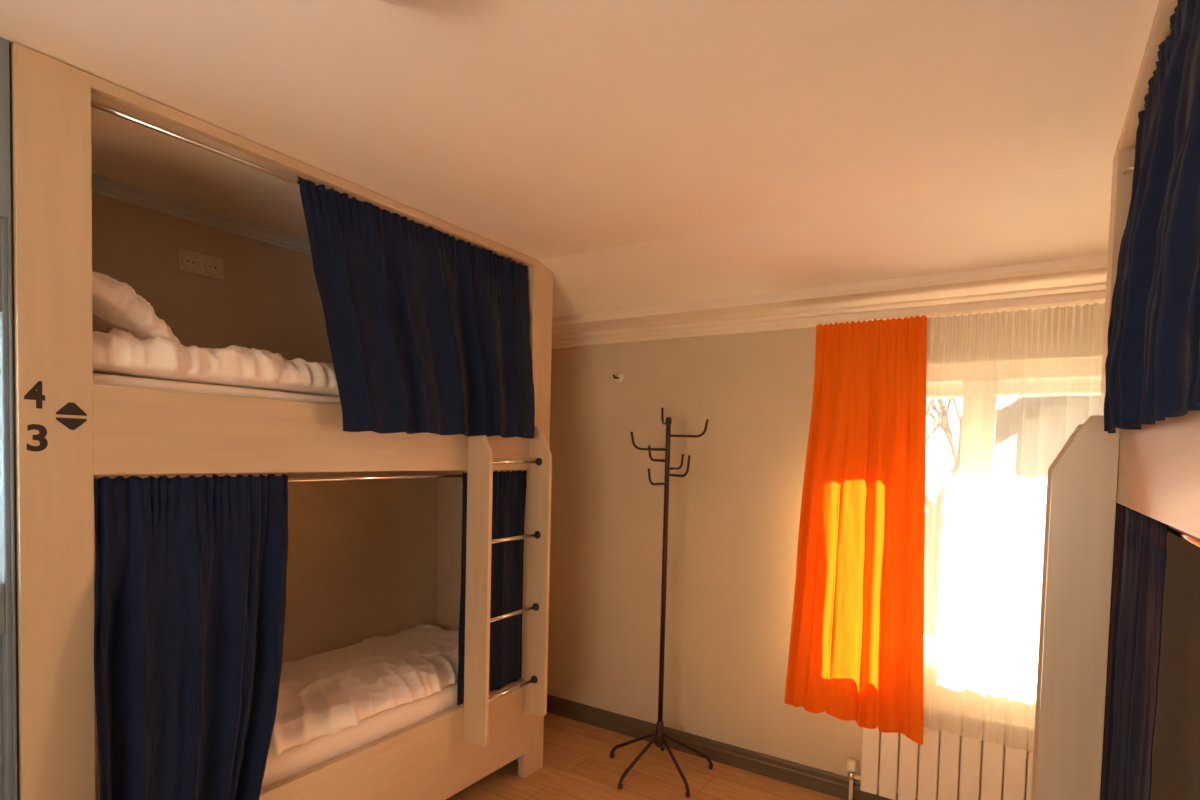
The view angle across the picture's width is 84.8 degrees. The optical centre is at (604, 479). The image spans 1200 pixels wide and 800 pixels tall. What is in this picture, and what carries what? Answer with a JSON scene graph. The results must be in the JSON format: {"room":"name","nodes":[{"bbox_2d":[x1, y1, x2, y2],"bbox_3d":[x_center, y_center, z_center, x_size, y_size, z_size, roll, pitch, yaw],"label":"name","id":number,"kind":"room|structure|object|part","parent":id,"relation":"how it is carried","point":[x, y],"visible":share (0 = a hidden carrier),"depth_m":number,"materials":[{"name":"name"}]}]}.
{"room":"dormitory","nodes":[
{"label":"dormitory","id":0,"kind":"room"},
{"bbox_2d":[0,37,16,799],"bbox_3d":[-2.485,0.291,0.803,0.978,2.645,2.454,3,3,33],"label":"wall","id":1,"kind":"structure","parent":0,"point":[5,180],"depth_m":1.54,"materials":[{"name":"beige paint"}]},
{"bbox_2d":[0,217,13,799],"bbox_3d":[-1.686,0.256,1.167,0.149,2.525,0.972,3,3,33],"label":"door","id":2,"kind":"structure","parent":1,"relation":"in","point":[6,679],"depth_m":1.56,"materials":[{"name":"clear glass"}]},
{"bbox_3d":[-1.718,0.806,1.223,0.030,1.020,0.909,3,3,33],"label":"panel","id":3,"kind":"part","parent":2,"relation":"part of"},
{"bbox_2d":[92,192,332,363],"bbox_3d":[-1.433,0.223,3.160,0.200,2.645,2.649,3,3,33],"label":"wall","id":4,"kind":"structure","parent":0,"point":[267,297],"depth_m":2.66,"materials":[{"name":"paint"}]},
{"bbox_2d":[178,248,222,279],"bbox_3d":[-1.604,-0.853,2.611,0.014,0.086,0.170,3,3,33],"label":"wall socket","id":5,"kind":"object","parent":4,"relation":"attached to","point":[192,262],"visible":1,"depth_m":2.60,"materials":[{"name":"beige plastic"}]},
{"bbox_2d":[92,173,311,255],"bbox_3d":[-1.478,-1.041,2.761,0.050,0.049,1.910,3,3,33],"label":"trim","id":6,"kind":"structure","parent":4,"relation":"attached to","point":[101,185],"depth_m":2.56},
{"bbox_2d":[0,0,1158,317],"bbox_3d":[-0.347,-0.955,1.035,4.220,0.430,5.204,3,3,33],"label":"ceiling","id":7,"kind":"structure","parent":0,"point":[646,153],"depth_m":1.80,"materials":[{"name":"paint"}]},
{"bbox_2d":[380,0,443,6],"bbox_3d":[-0.375,-0.935,1.169,0.286,0.082,0.286,3,3,33],"label":"ceiling lamp","id":8,"kind":"object","parent":7,"relation":"attached to","point":[408,3],"visible":1,"depth_m":1.25,"materials":[{"name":"white plastic"}]},
{"bbox_2d":[446,712,844,799],"bbox_3d":[-0.431,1.603,1.102,4.220,0.100,5.124,3,3,33],"label":"floor","id":9,"kind":"structure","parent":0,"point":[578,764],"depth_m":3.26,"materials":[{"name":"laminate"}]},
{"bbox_2d":[9,42,552,799],"bbox_3d":[-1.119,0.214,2.611,0.915,2.522,2.056,3,3,33],"label":"bunk bed","id":10,"kind":"object","parent":9,"relation":"on","point":[375,519],"visible":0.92,"depth_m":2.07,"materials":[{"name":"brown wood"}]},
{"bbox_3d":[-1.373,0.246,1.641,0.040,2.522,0.149,3,3,33],"label":"corner post","id":11,"kind":"part","parent":10,"relation":"part of","materials":[{"name":"brown wood"}]},
{"bbox_2d":[94,474,287,799],"bbox_3d":[-1.155,0.606,1.905,0.154,1.233,0.556,3,3,33],"label":"curtain","id":12,"kind":"object","parent":10,"relation":"hanging from","point":[191,571],"visible":1,"depth_m":1.87,"materials":[{"name":"blue fabric"}]},
{"bbox_3d":[-0.851,-0.982,2.411,0.015,0.015,1.828,3,3,33],"label":"curtain rod","id":13,"kind":"part","parent":10,"relation":"part of","materials":[{"name":"silver metal"}]},
{"bbox_2d":[93,373,340,404],"bbox_3d":[-1.170,-0.197,2.634,0.719,0.230,1.996,3,3,33],"label":"mattress","id":14,"kind":"object","parent":10,"relation":"on","point":[103,379],"visible":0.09,"depth_m":1.95,"materials":[{"name":"white fabric"}]},
{"bbox_2d":[93,328,338,396],"bbox_3d":[-1.161,-0.383,2.638,0.819,0.140,1.939,3,3,33],"label":"quilt","id":15,"kind":"object","parent":14,"relation":"on","point":[115,352],"visible":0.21,"depth_m":1.95,"materials":[{"name":"white fabric"}]},
{"bbox_2d":[92,271,180,343],"bbox_3d":[-1.611,-0.538,1.974,0.670,0.290,0.394,3,3,33],"label":"pillow","id":16,"kind":"object","parent":15,"relation":"on","point":[115,304],"visible":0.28,"depth_m":1.85,"materials":[{"name":"white fabric"}]},
{"bbox_3d":[-1.508,0.641,2.871,0.016,1.430,2.056,3,3,33],"label":"panel","id":17,"kind":"part","parent":10,"relation":"part of","materials":[{"name":"beige wood"}]},
{"bbox_3d":[-0.875,-0.005,2.449,0.015,0.015,1.828,3,3,33],"label":"curtain rod","id":18,"kind":"part","parent":10,"relation":"part of","materials":[{"name":"silver metal"}]},
{"bbox_2d":[261,681,513,788],"bbox_3d":[-1.198,0.976,2.680,0.720,0.163,1.996,3,3,33],"label":"mattress","id":19,"kind":"object","parent":10,"relation":"on","point":[294,760],"visible":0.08,"depth_m":2.44,"materials":[{"name":"white fabric"}]},
{"bbox_2d":[95,624,458,799],"bbox_3d":[-1.186,0.844,2.684,0.800,0.099,1.930,3,3,33],"label":"quilt","id":20,"kind":"object","parent":19,"relation":"on","point":[329,692],"visible":0.46,"depth_m":2.70,"materials":[{"name":"white fabric"}]},
{"bbox_2d":[297,176,534,438],"bbox_3d":[-0.638,-0.585,2.618,0.164,0.830,1.173,3,3,33],"label":"curtain","id":21,"kind":"object","parent":10,"relation":"hanging from","point":[428,330],"visible":1,"depth_m":2.50,"materials":[{"name":"blue fabric"}]},
{"bbox_3d":[-0.632,0.219,3.510,0.730,2.465,0.018,3,3,33],"label":"panel","id":22,"kind":"part","parent":10,"relation":"part of","materials":[{"name":"beige wood"}]},
{"bbox_2d":[457,470,526,704],"bbox_3d":[-0.508,0.470,3.008,0.032,1.016,0.435,3,3,33],"label":"curtain","id":23,"kind":"object","parent":10,"relation":"hanging from","point":[509,488],"visible":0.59,"depth_m":3.05,"materials":[{"name":"blue fabric"}]},
{"bbox_2d":[531,675,537,683],"bbox_3d":[-0.341,0.962,3.146,0.038,0.038,0.016,3,3,33],"label":"bolt","id":24,"kind":"object","parent":10,"relation":"attached to","point":[534,678],"depth_m":3.14,"materials":[{"name":"metal"}]},
{"bbox_2d":[532,603,538,610],"bbox_3d":[-0.333,0.611,3.132,0.038,0.038,0.016,3,3,33],"label":"bolt","id":25,"kind":"object","parent":10,"relation":"attached to","point":[535,606],"depth_m":3.13,"materials":[{"name":"metal"}]},
{"bbox_3d":[-0.342,0.208,3.246,0.040,2.522,0.149,3,3,33],"label":"corner post","id":26,"kind":"part","parent":10,"relation":"part of","materials":[{"name":"brown wood"}]},
{"bbox_2d":[534,531,540,538],"bbox_3d":[-0.325,0.266,3.119,0.038,0.038,0.016,3,3,33],"label":"bolt","id":27,"kind":"object","parent":10,"relation":"attached to","point":[537,534],"depth_m":3.11,"materials":[{"name":"metal"}]},
{"bbox_2d":[536,458,541,465],"bbox_3d":[-0.316,-0.082,3.105,0.038,0.038,0.016,3,3,33],"label":"bolt","id":28,"kind":"object","parent":10,"relation":"attached to","point":[538,460],"depth_m":3.10,"materials":[{"name":"metal"}]},
{"bbox_2d":[610,407,712,797],"bbox_3d":[0.266,0.557,3.291,0.525,1.851,0.503,3,3,33],"label":"coat rack","id":29,"kind":"object","parent":9,"relation":"on","point":[659,735],"visible":1,"depth_m":3.29,"materials":[{"name":"brown metal"}]},
{"bbox_3d":[0.151,1.374,3.404,0.272,0.192,0.017,3,3,30],"label":"leg","id":30,"kind":"part","parent":29,"relation":"part of","materials":[{"name":"brown metal"}]},
{"bbox_3d":[0.170,1.381,3.234,0.272,0.192,0.017,-1,3,-43],"label":"leg","id":31,"kind":"part","parent":29,"relation":"part of","materials":[{"name":"brown metal"}]},
{"bbox_3d":[0.338,1.387,3.203,0.234,0.192,0.154,3,3,33],"label":"leg","id":32,"kind":"part","parent":29,"relation":"part of","materials":[{"name":"brown metal"}]},
{"bbox_3d":[0.419,1.383,3.352,0.272,0.192,0.017,1,2,-8],"label":"leg","id":33,"kind":"part","parent":29,"relation":"part of","materials":[{"name":"brown metal"}]},
{"bbox_2d":[847,727,1032,799],"bbox_3d":[1.547,1.255,2.770,1.010,0.560,0.082,3,3,33],"label":"radiator","id":34,"kind":"object","parent":9,"relation":"on","point":[871,778],"visible":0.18,"depth_m":2.80,"materials":[{"name":"metal"}]},
{"bbox_3d":[1.143,1.326,3.039,0.046,0.048,0.046,3,3,33],"label":"thermostat knob","id":35,"kind":"part","parent":34,"relation":"part of","materials":[{"name":"white plastic"}]},
{"bbox_2d":[1031,0,1199,799],"bbox_3d":[1.240,0.336,0.966,0.965,2.522,2.056,3,3,33],"label":"bunk bed","id":36,"kind":"object","parent":9,"relation":"on","point":[1153,471],"visible":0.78,"depth_m":1.58,"materials":[{"name":"brown wood"}]},
{"bbox_3d":[1.472,0.303,1.950,0.040,2.522,0.149,3,3,33],"label":"corner post","id":37,"kind":"part","parent":36,"relation":"part of","materials":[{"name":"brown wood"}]},
{"bbox_2d":[1100,503,1168,799],"bbox_3d":[1.186,0.570,1.518,0.024,1.016,0.892,3,3,33],"label":"curtain","id":38,"kind":"object","parent":36,"relation":"hanging from","point":[1140,548],"visible":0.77,"depth_m":1.33,"materials":[{"name":"blue fabric"}]},
{"bbox_2d":[1104,0,1199,432],"bbox_3d":[0.898,-0.490,1.046,0.098,0.823,1.510,3,3,33],"label":"curtain","id":39,"kind":"object","parent":36,"relation":"hanging from","point":[1152,364],"visible":1,"depth_m":1.07,"materials":[{"name":"blue fabric"}]},
{"bbox_3d":[1.853,0.347,1.784,0.779,2.465,0.018,3,3,33],"label":"panel","id":40,"kind":"part","parent":36,"relation":"part of","materials":[{"name":"beige wood"}]},
{"bbox_3d":[0.986,0.093,1.124,0.015,0.015,1.828,3,3,33],"label":"curtain rod","id":41,"kind":"part","parent":36,"relation":"part of","materials":[{"name":"silver metal"}]},
{"bbox_2d":[547,304,1101,799],"bbox_3d":[1.043,0.288,3.300,4.220,2.625,0.260,3,3,33],"label":"wall","id":42,"kind":"structure","parent":0,"point":[734,517],"depth_m":3.52,"materials":[{"name":"paint"}]},
{"bbox_2d":[613,373,623,382],"bbox_3d":[0.075,-0.575,3.722,0.060,0.054,0.039,3,3,33],"label":"wall hook","id":43,"kind":"object","parent":42,"relation":"attached to","point":[619,378],"visible":1,"depth_m":3.72,"materials":[{"name":"white plastic"}]},
{"bbox_2d":[547,694,916,799],"bbox_3d":[0.940,1.450,3.230,3.820,0.105,0.016,3,3,33],"label":"baseboard","id":44,"kind":"structure","parent":42,"relation":"attached to","point":[826,782],"depth_m":3.42,"materials":[{"name":"grey wood"}]},
{"bbox_2d":[552,254,1107,348],"bbox_3d":[0.951,-0.800,3.072,3.820,0.148,0.180,3,3,33],"label":"trim","id":45,"kind":"structure","parent":42,"relation":"attached to","point":[773,311],"depth_m":3.01,"materials":[{"name":"paint"}]},
{"bbox_3d":[1.285,0.416,-0.040,0.200,2.645,5.104,3,3,33],"label":"wall","id":46,"kind":"structure","parent":0,"visible":0},
{"bbox_2d":[792,289,1105,327],"bbox_3d":[1.694,-0.683,2.525,1.930,0.035,0.090,3,3,33],"label":"track","id":47,"kind":"object","parent":46,"relation":"attached to","point":[1095,296],"visible":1,"depth_m":2.64,"materials":[{"name":"paint"}]},
{"bbox_2d":[784,315,926,744],"bbox_3d":[1.113,0.207,2.883,0.589,1.796,0.067,3,3,33],"label":"window curtain","id":48,"kind":"object","parent":47,"relation":"hanging from","point":[856,647],"visible":1,"depth_m":2.87,"materials":[{"name":"orange fabric"}]},
{"bbox_2d":[923,303,1104,751],"bbox_3d":[1.879,0.221,2.456,1.410,1.757,0.025,3,3,33],"label":"sheer curtain","id":49,"kind":"object","parent":47,"relation":"hanging from","point":[1006,391],"visible":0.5,"depth_m":2.65,"materials":[{"name":"white fabric"}]}
]}

